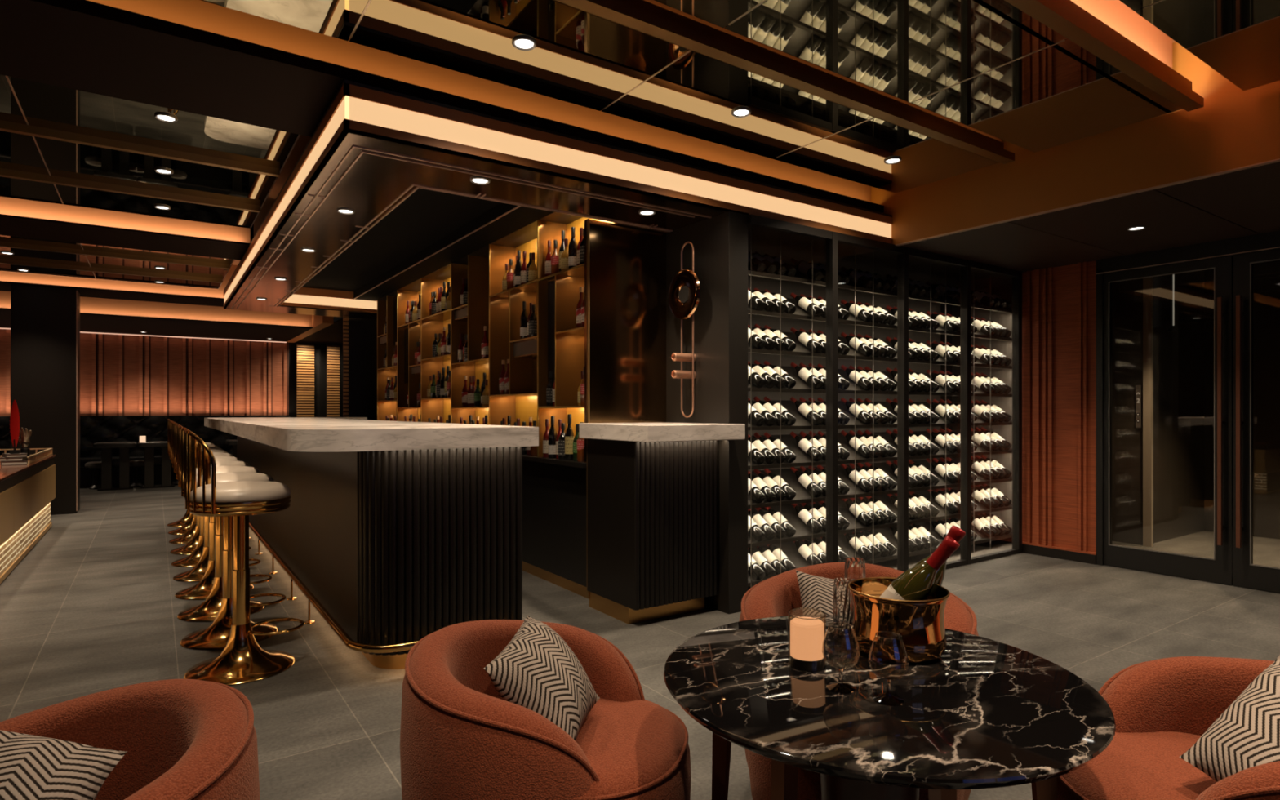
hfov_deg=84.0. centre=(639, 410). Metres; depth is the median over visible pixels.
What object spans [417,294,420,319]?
bottle
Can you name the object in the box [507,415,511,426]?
bottle
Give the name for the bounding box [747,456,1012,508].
shelf
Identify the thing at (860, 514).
wine bottle
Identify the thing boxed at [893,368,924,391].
wine bottle
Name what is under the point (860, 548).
wine bottle
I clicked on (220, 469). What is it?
seat cushion
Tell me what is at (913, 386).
wine bottle
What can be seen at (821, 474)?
wine bottle
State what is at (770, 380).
wine bottle
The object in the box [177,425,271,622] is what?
bar stool
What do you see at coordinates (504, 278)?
bottle
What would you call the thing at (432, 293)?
bottle
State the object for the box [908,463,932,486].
wine bottle
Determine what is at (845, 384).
wine bottle
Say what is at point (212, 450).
seat cushion
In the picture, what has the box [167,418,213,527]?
bar stool
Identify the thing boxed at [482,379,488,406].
bottle
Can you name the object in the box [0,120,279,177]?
ceiling beam
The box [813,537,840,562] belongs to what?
wine bottle
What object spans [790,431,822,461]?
wine bottle
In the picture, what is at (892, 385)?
wine bottle
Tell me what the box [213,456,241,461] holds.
seat cushion
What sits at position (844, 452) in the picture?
wine bottle
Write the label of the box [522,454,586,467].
countertop
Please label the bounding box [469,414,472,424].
bottle
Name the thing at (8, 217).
ceiling beam
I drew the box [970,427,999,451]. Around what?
wine bottle
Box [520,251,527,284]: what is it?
bottle
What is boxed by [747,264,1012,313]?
shelf
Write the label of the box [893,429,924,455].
wine bottle
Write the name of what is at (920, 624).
ice bucket
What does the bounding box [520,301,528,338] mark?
bottle
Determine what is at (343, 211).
recessed light
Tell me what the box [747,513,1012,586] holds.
shelf
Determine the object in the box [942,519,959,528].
wine bottle
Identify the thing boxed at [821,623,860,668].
bowl
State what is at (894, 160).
recessed light
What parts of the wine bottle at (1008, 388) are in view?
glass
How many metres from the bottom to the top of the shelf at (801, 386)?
0.202 m
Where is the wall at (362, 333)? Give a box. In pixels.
[348,317,377,420]
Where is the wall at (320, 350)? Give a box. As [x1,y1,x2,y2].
[288,342,342,417]
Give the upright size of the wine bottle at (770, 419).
0.204 m
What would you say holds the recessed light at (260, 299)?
attached to the canopy
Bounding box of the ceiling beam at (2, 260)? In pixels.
[0,258,222,283]
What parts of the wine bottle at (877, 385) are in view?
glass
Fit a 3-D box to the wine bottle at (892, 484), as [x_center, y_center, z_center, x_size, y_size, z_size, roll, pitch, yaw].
[1.861,0.500,5.507,0.075,0.204,0.278,0,0,-34]
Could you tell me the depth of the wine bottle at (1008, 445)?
6.37 m
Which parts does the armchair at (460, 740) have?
seat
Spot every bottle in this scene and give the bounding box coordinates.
[383,348,386,367]
[385,377,389,400]
[386,379,391,400]
[389,377,393,399]
[391,346,395,366]
[393,342,396,365]
[393,375,396,399]
[394,380,396,399]
[404,300,409,324]
[408,301,412,322]
[409,301,414,322]
[412,301,417,321]
[414,342,418,364]
[417,294,419,319]
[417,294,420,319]
[417,338,420,364]
[417,382,420,407]
[426,375,431,398]
[429,292,433,315]
[431,291,436,315]
[431,374,435,398]
[432,333,437,357]
[435,288,439,313]
[435,370,439,397]
[436,333,439,356]
[436,373,441,397]
[437,333,442,355]
[438,286,442,312]
[440,281,446,311]
[440,327,446,355]
[440,368,445,397]
[444,365,449,397]
[445,281,449,310]
[445,324,450,355]
[446,286,450,310]
[446,370,450,397]
[447,324,450,354]
[448,414,450,422]
[457,333,463,362]
[459,417,462,423]
[460,278,465,306]
[462,334,466,361]
[462,375,468,407]
[463,279,467,305]
[464,334,467,361]
[467,376,472,406]
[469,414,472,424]
[470,376,475,406]
[474,378,480,406]
[475,416,479,424]
[480,373,486,406]
[481,325,488,358]
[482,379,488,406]
[484,415,488,424]
[498,360,506,394]
[502,263,508,291]
[504,359,509,394]
[506,258,513,289]
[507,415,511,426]
[513,255,517,287]
[515,250,522,286]
[516,417,519,426]
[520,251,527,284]
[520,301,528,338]
[522,422,526,454]
[525,417,532,455]
[526,253,531,283]
[527,302,533,337]
[528,252,537,282]
[528,304,537,337]
[530,420,537,455]
[542,418,549,457]
[545,240,551,276]
[546,371,553,406]
[547,416,556,458]
[551,240,559,274]
[552,379,555,406]
[555,419,562,458]
[558,422,565,459]
[559,230,564,271]
[560,238,568,271]
[564,413,573,460]
[568,226,577,268]
[573,424,579,461]
[576,286,583,328]
[577,227,582,265]
[577,371,583,405]
[577,422,584,462]
[579,228,584,264]
[580,366,584,405]
[581,297,584,327]
[747,251,775,273]
[747,252,765,271]
[747,288,775,311]
[747,289,765,311]
[747,324,775,350]
[747,327,765,349]
[747,360,775,387]
[747,364,765,387]
[747,396,775,426]
[747,402,765,426]
[747,433,775,464]
[747,440,765,464]
[747,470,775,502]
[747,477,765,502]
[747,508,775,540]
[747,515,765,541]
[747,547,775,577]
[747,552,765,579]
[753,360,786,388]
[753,395,786,426]
[753,432,786,463]
[753,469,786,501]
[754,251,786,275]
[754,288,786,312]
[754,324,786,351]
[755,507,786,538]
[756,546,786,574]
[763,395,795,426]
[764,253,795,276]
[764,288,795,314]
[764,324,795,351]
[764,360,795,388]
[764,431,795,462]
[764,468,795,500]
[764,506,795,537]
[767,544,795,571]
[790,257,822,280]
[790,293,822,316]
[790,327,822,353]
[790,362,822,389]
[790,396,822,425]
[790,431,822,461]
[790,466,822,497]
[791,503,822,533]
[793,540,822,564]
[799,328,826,353]
[799,362,826,389]
[799,396,826,425]
[800,259,826,281]
[800,293,826,317]
[800,431,826,461]
[800,466,826,496]
[800,502,826,532]
[802,539,826,563]
[808,261,840,282]
[808,295,840,317]
[808,328,840,352]
[808,363,840,387]
[808,396,840,422]
[808,431,840,457]
[808,465,840,493]
[808,502,840,528]
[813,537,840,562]
[817,262,849,284]
[817,296,849,319]
[817,329,849,355]
[817,363,849,390]
[817,397,849,425]
[817,431,849,459]
[817,465,849,494]
[817,501,849,529]
[820,536,848,562]
[840,299,872,322]
[840,332,872,356]
[840,364,872,390]
[840,397,872,424]
[840,430,872,458]
[840,463,872,492]
[841,498,872,526]
[844,533,872,559]
[848,300,880,323]
[848,333,880,356]
[848,364,880,391]
[848,397,880,424]
[848,430,881,457]
[848,462,880,491]
[849,497,880,524]
[852,532,880,558]
[857,301,888,324]
[857,333,888,357]
[857,365,888,391]
[857,397,888,424]
[857,430,888,457]
[857,462,888,490]
[857,497,888,524]
[860,530,888,556]
[864,302,897,324]
[864,334,897,358]
[864,366,897,391]
[864,398,897,424]
[864,429,897,457]
[864,462,897,489]
[865,496,897,523]
[868,529,897,555]
[879,536,959,600]
[885,305,918,327]
[885,336,918,359]
[885,367,917,391]
[885,398,917,423]
[885,429,918,455]
[885,460,918,488]
[886,493,917,519]
[888,526,917,551]
[893,306,924,328]
[893,337,924,359]
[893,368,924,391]
[893,398,924,423]
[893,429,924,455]
[893,460,924,487]
[893,493,924,519]
[896,525,924,550]
[908,278,939,298]
[908,308,939,329]
[908,310,932,328]
[908,338,939,360]
[908,341,932,360]
[908,368,939,392]
[908,372,932,391]
[908,398,939,423]
[908,402,932,423]
[908,428,939,454]
[908,433,932,454]
[908,459,939,485]
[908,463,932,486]
[908,491,939,516]
[908,494,932,517]
[908,524,932,549]
[909,280,932,297]
[911,523,939,547]
[912,524,965,599]
[925,311,957,331]
[925,340,957,362]
[925,399,957,422]
[925,428,957,453]
[925,457,957,484]
[926,369,957,392]
[926,489,957,514]
[929,520,949,537]
[932,428,959,453]
[932,457,959,483]
[933,311,959,332]
[933,340,959,362]
[933,369,959,392]
[933,399,959,422]
[933,488,959,513]
[935,520,959,543]
[938,370,959,382]
[938,427,959,443]
[938,457,959,472]
[939,312,959,323]
[939,341,959,352]
[939,399,959,413]
[940,488,959,502]
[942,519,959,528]
[946,313,977,333]
[946,342,977,363]
[946,370,977,393]
[946,399,977,422]
[946,427,977,452]
[946,457,977,481]
[946,487,977,511]
[948,517,977,541]
[970,288,999,307]
[970,290,994,306]
[970,316,999,336]
[970,318,994,335]
[970,344,999,364]
[970,346,994,364]
[970,372,999,393]
[970,374,994,393]
[970,400,999,422]
[970,403,994,422]
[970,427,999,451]
[970,431,994,451]
[970,455,999,479]
[970,459,994,479]
[970,484,999,507]
[970,487,994,509]
[970,515,994,537]
[972,514,999,536]
[974,344,1005,365]
[974,372,1005,394]
[974,400,1005,422]
[974,426,1005,450]
[974,455,1005,479]
[975,289,1005,308]
[975,317,1005,337]
[975,484,1005,506]
[977,513,1005,535]
[980,372,1011,394]
[980,400,1011,422]
[980,426,1011,450]
[980,454,1011,478]
[981,318,1011,337]
[981,345,1011,365]
[981,484,1011,506]
[982,290,1011,309]
[983,512,1011,534]
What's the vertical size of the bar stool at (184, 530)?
1.116 m
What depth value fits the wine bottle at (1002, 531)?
6.32 m
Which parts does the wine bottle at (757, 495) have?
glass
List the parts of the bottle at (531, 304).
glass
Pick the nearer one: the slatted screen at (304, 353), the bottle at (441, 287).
the bottle at (441, 287)
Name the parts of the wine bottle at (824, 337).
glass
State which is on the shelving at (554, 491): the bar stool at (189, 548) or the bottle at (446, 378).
the bottle at (446, 378)
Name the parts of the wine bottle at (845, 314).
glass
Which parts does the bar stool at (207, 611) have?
rod, rod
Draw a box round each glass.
[821,622,860,693]
[833,577,853,638]
[844,557,865,620]
[867,631,909,706]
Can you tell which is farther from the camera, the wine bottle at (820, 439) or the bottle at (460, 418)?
the bottle at (460, 418)
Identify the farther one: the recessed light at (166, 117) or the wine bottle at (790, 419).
the wine bottle at (790, 419)
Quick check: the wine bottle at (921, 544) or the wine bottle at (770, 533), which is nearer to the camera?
the wine bottle at (770, 533)
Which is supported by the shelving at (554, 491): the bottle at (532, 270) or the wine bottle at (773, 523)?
the bottle at (532, 270)
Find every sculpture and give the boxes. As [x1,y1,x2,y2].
[9,400,19,453]
[17,427,31,462]
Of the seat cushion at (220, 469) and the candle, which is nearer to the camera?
the candle
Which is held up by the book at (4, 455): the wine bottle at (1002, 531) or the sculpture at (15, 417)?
the sculpture at (15, 417)
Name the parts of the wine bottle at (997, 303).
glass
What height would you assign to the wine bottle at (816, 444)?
0.204 m
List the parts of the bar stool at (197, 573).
rod, rod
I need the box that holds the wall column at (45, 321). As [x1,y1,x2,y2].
[10,284,79,515]
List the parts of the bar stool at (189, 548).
rod, rod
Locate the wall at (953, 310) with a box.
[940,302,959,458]
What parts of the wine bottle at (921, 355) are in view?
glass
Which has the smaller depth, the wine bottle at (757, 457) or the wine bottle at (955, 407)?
the wine bottle at (757, 457)
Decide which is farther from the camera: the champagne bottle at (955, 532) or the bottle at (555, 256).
the bottle at (555, 256)
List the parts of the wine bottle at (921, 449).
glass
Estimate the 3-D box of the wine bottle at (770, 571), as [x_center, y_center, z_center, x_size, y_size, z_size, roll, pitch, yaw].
[0.800,1.001,4.783,0.075,0.204,0.278,0,0,-34]
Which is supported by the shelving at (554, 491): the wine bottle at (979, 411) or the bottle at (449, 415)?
the bottle at (449, 415)
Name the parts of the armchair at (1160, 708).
seat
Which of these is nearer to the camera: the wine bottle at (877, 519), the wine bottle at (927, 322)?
the wine bottle at (877, 519)
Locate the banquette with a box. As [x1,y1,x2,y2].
[0,415,288,488]
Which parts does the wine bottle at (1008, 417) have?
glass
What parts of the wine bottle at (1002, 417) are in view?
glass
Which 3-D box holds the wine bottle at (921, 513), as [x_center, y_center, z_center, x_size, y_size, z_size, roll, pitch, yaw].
[2.156,0.750,5.709,0.075,0.204,0.278,0,0,-34]
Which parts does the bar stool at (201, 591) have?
rod, rod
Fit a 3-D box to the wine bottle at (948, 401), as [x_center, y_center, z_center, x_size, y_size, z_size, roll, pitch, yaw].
[2.764,-0.001,6.124,0.075,0.204,0.278,0,0,-34]
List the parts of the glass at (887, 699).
stem and foot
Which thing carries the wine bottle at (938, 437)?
in the wine cabinet
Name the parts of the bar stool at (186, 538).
rod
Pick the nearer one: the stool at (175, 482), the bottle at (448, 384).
the bottle at (448, 384)
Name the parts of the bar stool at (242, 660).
rod, rod, rod, rod, rod, rod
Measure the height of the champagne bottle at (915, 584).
0.277 m
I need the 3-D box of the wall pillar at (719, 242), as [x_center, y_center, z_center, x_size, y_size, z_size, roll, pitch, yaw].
[0.335,0.010,4.612,0.155,2.380,0.900,0,0,-34]
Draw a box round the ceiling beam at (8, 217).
[0,213,250,247]
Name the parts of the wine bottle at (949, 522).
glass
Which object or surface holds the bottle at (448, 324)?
on the shelving at (554, 491)
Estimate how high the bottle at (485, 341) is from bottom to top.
0.275 m
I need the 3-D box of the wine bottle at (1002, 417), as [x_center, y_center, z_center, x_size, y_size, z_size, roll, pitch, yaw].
[3.138,-0.001,6.380,0.075,0.204,0.278,0,0,-35]
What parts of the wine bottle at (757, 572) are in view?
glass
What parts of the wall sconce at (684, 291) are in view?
barrel arm, barrel arm, loop rod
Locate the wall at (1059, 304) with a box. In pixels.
[1022,260,1096,552]
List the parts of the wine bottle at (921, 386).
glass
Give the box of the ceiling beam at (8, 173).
[0,168,260,212]
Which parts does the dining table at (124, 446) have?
leg, leg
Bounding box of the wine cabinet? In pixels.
[747,213,1022,590]
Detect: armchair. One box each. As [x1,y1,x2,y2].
[0,679,260,799]
[400,619,691,799]
[738,562,978,799]
[1057,656,1279,799]
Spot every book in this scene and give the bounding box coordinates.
[0,455,28,461]
[0,459,27,465]
[1,453,27,457]
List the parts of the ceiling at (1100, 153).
mirror panel, mirror panel, mirror panel, mirror panel, mirror panel, mirror panel, mirror panel, mirror panel, mirror panel, mirror panel, soffit panel, mirror panel, soffit panel, mirror panel, mirror panel, soffit panel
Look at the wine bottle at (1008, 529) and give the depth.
6.37 m
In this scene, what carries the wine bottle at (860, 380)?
in the wine cabinet
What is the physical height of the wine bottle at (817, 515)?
0.204 m
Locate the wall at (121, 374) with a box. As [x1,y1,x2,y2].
[0,327,288,416]
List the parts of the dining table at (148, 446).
leg, leg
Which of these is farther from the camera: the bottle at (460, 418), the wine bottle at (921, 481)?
the bottle at (460, 418)
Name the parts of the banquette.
frame, seat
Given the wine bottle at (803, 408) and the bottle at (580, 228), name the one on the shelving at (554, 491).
the bottle at (580, 228)
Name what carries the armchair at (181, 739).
on the floor
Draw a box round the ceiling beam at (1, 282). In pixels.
[0,280,224,300]
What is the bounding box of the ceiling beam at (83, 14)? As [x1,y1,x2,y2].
[0,0,884,213]
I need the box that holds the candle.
[790,617,823,661]
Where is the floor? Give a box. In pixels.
[0,484,1279,799]
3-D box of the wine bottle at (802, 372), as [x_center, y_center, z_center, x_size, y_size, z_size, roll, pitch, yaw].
[1.174,-0.252,5.039,0.075,0.204,0.278,0,0,-34]
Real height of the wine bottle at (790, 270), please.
0.204 m
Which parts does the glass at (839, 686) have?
stem and foot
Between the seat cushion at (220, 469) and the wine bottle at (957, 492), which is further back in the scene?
the wine bottle at (957, 492)
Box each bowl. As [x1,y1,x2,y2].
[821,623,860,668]
[867,634,909,679]
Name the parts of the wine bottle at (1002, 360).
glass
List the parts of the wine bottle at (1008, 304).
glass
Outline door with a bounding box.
[1095,231,1279,593]
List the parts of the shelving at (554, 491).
drawer, shelf, panel, panel, shelf, drawer, shelf, shelf, drawer, drawer, shelf, shelf, shelf, panel, drawer, drawer, panel, panel, shelf, shelf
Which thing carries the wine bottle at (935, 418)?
in the wine cabinet
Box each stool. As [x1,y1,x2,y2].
[84,461,101,488]
[129,460,144,487]
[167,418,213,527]
[168,419,217,535]
[168,419,222,544]
[169,420,227,555]
[170,462,177,484]
[171,421,234,567]
[173,422,251,582]
[174,423,260,599]
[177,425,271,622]
[180,426,285,649]
[183,429,304,685]
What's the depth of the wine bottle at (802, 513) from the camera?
4.99 m
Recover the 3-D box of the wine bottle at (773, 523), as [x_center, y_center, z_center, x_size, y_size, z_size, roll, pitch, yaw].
[0.878,0.750,4.837,0.075,0.204,0.278,0,0,-34]
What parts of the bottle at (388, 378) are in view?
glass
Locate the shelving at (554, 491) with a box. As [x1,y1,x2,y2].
[377,212,617,599]
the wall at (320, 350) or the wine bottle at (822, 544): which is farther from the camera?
the wall at (320, 350)
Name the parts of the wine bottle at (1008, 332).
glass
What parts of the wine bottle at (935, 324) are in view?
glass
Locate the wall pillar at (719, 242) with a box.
[666,211,747,613]
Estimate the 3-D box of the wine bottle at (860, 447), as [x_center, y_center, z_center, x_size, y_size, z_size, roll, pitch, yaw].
[1.625,0.249,5.346,0.075,0.204,0.278,0,0,-34]
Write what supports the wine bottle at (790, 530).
in the wine cabinet
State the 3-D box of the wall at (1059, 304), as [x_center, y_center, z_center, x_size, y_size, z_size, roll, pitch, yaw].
[3.468,0.010,5.850,0.175,2.380,0.590,0,0,-34]
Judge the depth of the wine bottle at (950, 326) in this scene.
5.91 m
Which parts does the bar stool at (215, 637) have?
rod, rod, rod, rod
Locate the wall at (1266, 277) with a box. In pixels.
[1204,261,1279,539]
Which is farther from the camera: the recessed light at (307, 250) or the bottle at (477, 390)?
the bottle at (477, 390)
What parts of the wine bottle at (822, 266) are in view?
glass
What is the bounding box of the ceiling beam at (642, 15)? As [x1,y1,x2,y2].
[555,0,1014,164]
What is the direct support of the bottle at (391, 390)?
on the shelving at (554, 491)
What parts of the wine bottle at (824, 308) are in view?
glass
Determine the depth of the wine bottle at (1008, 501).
6.37 m
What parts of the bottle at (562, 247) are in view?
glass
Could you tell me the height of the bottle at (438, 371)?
0.265 m
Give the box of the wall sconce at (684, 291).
[668,241,700,417]
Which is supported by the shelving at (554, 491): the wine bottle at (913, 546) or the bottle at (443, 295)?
the bottle at (443, 295)
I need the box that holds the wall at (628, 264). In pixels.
[584,219,666,462]
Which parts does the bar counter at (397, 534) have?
rail post, rail post, rail post, rail post, foot rail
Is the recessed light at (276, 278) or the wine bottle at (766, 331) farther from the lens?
the recessed light at (276, 278)
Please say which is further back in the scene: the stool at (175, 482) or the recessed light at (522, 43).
the stool at (175, 482)
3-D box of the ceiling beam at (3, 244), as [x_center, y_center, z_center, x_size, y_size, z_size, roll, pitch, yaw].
[-6.152,-1.489,6.034,4.645,0.042,0.045,0,0,-34]
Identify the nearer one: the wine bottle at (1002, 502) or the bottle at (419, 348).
the wine bottle at (1002, 502)
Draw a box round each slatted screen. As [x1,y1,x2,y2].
[296,343,314,417]
[326,345,339,417]
[342,317,348,417]
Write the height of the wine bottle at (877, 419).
0.204 m
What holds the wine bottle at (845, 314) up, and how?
in the wine cabinet
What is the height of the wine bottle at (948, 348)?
0.204 m
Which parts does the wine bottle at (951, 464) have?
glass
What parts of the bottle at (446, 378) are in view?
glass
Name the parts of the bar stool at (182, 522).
rod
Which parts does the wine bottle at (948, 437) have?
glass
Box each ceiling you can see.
[0,0,1279,345]
[1201,260,1279,271]
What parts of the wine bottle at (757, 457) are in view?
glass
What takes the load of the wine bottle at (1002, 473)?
in the wine cabinet
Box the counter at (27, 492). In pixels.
[0,454,55,583]
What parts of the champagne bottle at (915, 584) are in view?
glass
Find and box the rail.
[0,448,53,465]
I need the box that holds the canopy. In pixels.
[223,79,892,319]
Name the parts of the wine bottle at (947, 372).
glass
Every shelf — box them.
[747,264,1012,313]
[747,297,1012,341]
[747,331,1012,368]
[747,365,1012,396]
[747,400,1012,430]
[747,430,1012,469]
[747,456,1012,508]
[747,484,1012,547]
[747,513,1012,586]
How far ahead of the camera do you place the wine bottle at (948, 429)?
6.10 m
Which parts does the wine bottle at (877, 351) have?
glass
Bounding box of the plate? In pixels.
[1135,385,1142,427]
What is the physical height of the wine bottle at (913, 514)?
0.204 m
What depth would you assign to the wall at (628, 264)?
4.53 m
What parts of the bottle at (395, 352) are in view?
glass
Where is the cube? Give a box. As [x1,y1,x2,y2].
[139,435,146,442]
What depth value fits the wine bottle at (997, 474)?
6.27 m
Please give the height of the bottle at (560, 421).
0.265 m
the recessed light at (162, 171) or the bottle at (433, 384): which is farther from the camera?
the bottle at (433, 384)
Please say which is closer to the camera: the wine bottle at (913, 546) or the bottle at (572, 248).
the bottle at (572, 248)
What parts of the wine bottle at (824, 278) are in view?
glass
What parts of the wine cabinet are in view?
suspension rod, suspension rod, suspension rod, frame post, panel, suspension rod, suspension rod, panel, floor panel, rail, frame post, suspension rod, suspension rod, frame post, suspension rod, rail, suspension rod, panel, frame post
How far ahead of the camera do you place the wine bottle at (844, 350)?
5.11 m
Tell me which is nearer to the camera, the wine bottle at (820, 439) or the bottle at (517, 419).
the wine bottle at (820, 439)
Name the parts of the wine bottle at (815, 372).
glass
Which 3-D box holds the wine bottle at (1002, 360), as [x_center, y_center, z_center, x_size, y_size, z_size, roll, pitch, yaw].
[3.138,-0.502,6.380,0.075,0.204,0.278,0,0,-35]
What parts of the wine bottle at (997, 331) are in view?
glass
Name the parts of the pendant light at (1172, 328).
suspension rod, lamp shade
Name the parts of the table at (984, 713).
leg, leg, leg, leg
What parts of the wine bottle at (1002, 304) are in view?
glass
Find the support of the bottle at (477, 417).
on the shelving at (554, 491)
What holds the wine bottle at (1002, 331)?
in the wine cabinet
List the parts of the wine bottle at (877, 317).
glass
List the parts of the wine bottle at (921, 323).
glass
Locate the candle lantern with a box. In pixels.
[787,607,826,671]
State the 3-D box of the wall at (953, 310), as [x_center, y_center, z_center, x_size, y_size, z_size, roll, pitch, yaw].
[3.339,-0.100,7.124,1.050,2.600,0.200,0,0,-34]
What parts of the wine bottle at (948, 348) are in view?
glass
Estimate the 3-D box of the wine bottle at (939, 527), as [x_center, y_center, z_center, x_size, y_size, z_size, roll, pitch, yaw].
[2.528,1.001,5.963,0.075,0.204,0.278,0,0,-34]
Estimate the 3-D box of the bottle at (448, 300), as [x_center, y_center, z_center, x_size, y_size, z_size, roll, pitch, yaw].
[-1.752,-1.030,6.561,0.069,0.225,0.069,0,0,-44]
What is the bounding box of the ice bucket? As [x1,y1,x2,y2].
[848,577,950,663]
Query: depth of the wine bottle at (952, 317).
6.06 m
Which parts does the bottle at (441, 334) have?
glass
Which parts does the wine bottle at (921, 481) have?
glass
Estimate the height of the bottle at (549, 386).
0.240 m
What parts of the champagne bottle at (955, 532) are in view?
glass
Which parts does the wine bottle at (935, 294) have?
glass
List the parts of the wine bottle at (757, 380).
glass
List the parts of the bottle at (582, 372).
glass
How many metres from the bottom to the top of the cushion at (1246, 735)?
0.223 m
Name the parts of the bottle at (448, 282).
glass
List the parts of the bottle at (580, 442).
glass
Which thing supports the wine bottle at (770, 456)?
in the wine cabinet
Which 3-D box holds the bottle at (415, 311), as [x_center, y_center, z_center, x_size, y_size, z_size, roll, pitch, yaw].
[-2.343,-1.032,7.426,0.069,0.225,0.069,0,0,29]
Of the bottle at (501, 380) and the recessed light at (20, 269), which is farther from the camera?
the recessed light at (20, 269)
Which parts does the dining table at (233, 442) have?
leg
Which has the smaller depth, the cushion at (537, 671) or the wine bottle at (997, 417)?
the cushion at (537, 671)
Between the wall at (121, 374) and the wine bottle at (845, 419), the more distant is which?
the wall at (121, 374)
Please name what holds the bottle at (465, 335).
on the shelving at (554, 491)
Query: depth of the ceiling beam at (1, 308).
10.20 m
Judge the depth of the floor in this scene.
3.84 m
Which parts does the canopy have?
molding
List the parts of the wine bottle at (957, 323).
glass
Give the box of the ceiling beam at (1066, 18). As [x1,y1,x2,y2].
[1004,0,1204,111]
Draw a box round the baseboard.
[1022,543,1096,564]
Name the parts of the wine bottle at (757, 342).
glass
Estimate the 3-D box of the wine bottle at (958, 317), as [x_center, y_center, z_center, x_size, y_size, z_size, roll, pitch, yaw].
[2.763,-0.753,6.124,0.075,0.204,0.278,0,0,-34]
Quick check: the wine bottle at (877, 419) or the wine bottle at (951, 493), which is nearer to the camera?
the wine bottle at (877, 419)
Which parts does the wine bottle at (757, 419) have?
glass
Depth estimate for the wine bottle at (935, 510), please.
5.76 m
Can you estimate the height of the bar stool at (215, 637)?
1.116 m
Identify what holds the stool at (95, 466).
on the floor
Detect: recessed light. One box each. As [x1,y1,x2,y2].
[0,251,14,254]
[17,268,29,271]
[154,112,177,122]
[154,168,173,174]
[154,204,170,209]
[154,266,165,269]
[256,297,266,300]
[274,277,287,280]
[301,248,315,252]
[336,208,355,214]
[470,176,489,184]
[511,35,536,50]
[638,209,655,215]
[731,107,751,117]
[884,156,901,164]
[1126,225,1146,231]
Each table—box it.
[93,441,137,490]
[137,440,174,488]
[226,439,236,457]
[663,614,1115,799]
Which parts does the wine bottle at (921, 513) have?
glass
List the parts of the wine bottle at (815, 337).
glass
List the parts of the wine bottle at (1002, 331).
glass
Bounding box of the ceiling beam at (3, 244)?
[0,241,230,269]
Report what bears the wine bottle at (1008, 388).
in the wine cabinet
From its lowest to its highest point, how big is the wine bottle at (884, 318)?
0.204 m
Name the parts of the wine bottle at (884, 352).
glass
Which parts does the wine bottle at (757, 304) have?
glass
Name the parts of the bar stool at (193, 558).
rod, rod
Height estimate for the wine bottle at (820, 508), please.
0.204 m
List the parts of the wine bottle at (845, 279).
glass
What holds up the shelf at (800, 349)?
attached to the wine cabinet
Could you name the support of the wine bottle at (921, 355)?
in the wine cabinet
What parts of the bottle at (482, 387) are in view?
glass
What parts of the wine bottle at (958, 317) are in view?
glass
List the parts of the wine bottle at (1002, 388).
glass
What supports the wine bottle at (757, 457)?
in the wine cabinet
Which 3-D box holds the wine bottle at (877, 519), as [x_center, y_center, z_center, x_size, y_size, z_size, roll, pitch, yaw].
[1.703,0.750,5.400,0.075,0.204,0.278,0,0,-35]
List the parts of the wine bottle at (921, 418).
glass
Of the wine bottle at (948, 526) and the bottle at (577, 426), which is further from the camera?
the wine bottle at (948, 526)
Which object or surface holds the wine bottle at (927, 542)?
in the wine cabinet
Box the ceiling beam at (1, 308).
[0,307,312,328]
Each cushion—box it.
[0,729,126,799]
[190,480,290,502]
[195,466,261,475]
[195,472,274,488]
[201,446,222,449]
[210,448,227,453]
[210,460,250,466]
[212,452,234,457]
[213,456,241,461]
[484,614,599,740]
[795,570,834,615]
[1178,654,1279,782]
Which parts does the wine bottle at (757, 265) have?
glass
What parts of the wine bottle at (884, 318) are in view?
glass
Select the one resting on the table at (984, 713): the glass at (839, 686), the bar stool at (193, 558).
the glass at (839, 686)
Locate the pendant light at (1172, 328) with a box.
[1166,274,1180,332]
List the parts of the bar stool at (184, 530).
rod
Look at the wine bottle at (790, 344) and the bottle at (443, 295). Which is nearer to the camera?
the wine bottle at (790, 344)
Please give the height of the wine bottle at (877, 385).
0.204 m
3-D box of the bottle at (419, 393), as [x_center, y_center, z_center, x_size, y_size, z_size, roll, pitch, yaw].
[-2.256,-0.162,7.301,0.063,0.250,0.063,0,0,29]
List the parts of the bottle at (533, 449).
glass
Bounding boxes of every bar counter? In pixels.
[204,417,538,669]
[579,422,745,624]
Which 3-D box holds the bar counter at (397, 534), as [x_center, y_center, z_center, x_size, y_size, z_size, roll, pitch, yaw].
[-2.468,0.637,5.880,1.645,1.125,6.405,0,0,-34]
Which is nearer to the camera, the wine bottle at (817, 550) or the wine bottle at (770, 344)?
the wine bottle at (770, 344)
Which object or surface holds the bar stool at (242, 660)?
on the floor
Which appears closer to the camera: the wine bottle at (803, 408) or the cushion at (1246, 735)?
the cushion at (1246, 735)
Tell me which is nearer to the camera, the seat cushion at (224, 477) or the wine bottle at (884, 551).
the seat cushion at (224, 477)
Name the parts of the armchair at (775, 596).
seat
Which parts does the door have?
rail, pull handle, pull handle, rail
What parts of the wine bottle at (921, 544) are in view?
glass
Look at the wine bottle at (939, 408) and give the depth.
5.92 m
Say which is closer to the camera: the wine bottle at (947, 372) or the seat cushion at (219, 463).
the seat cushion at (219, 463)

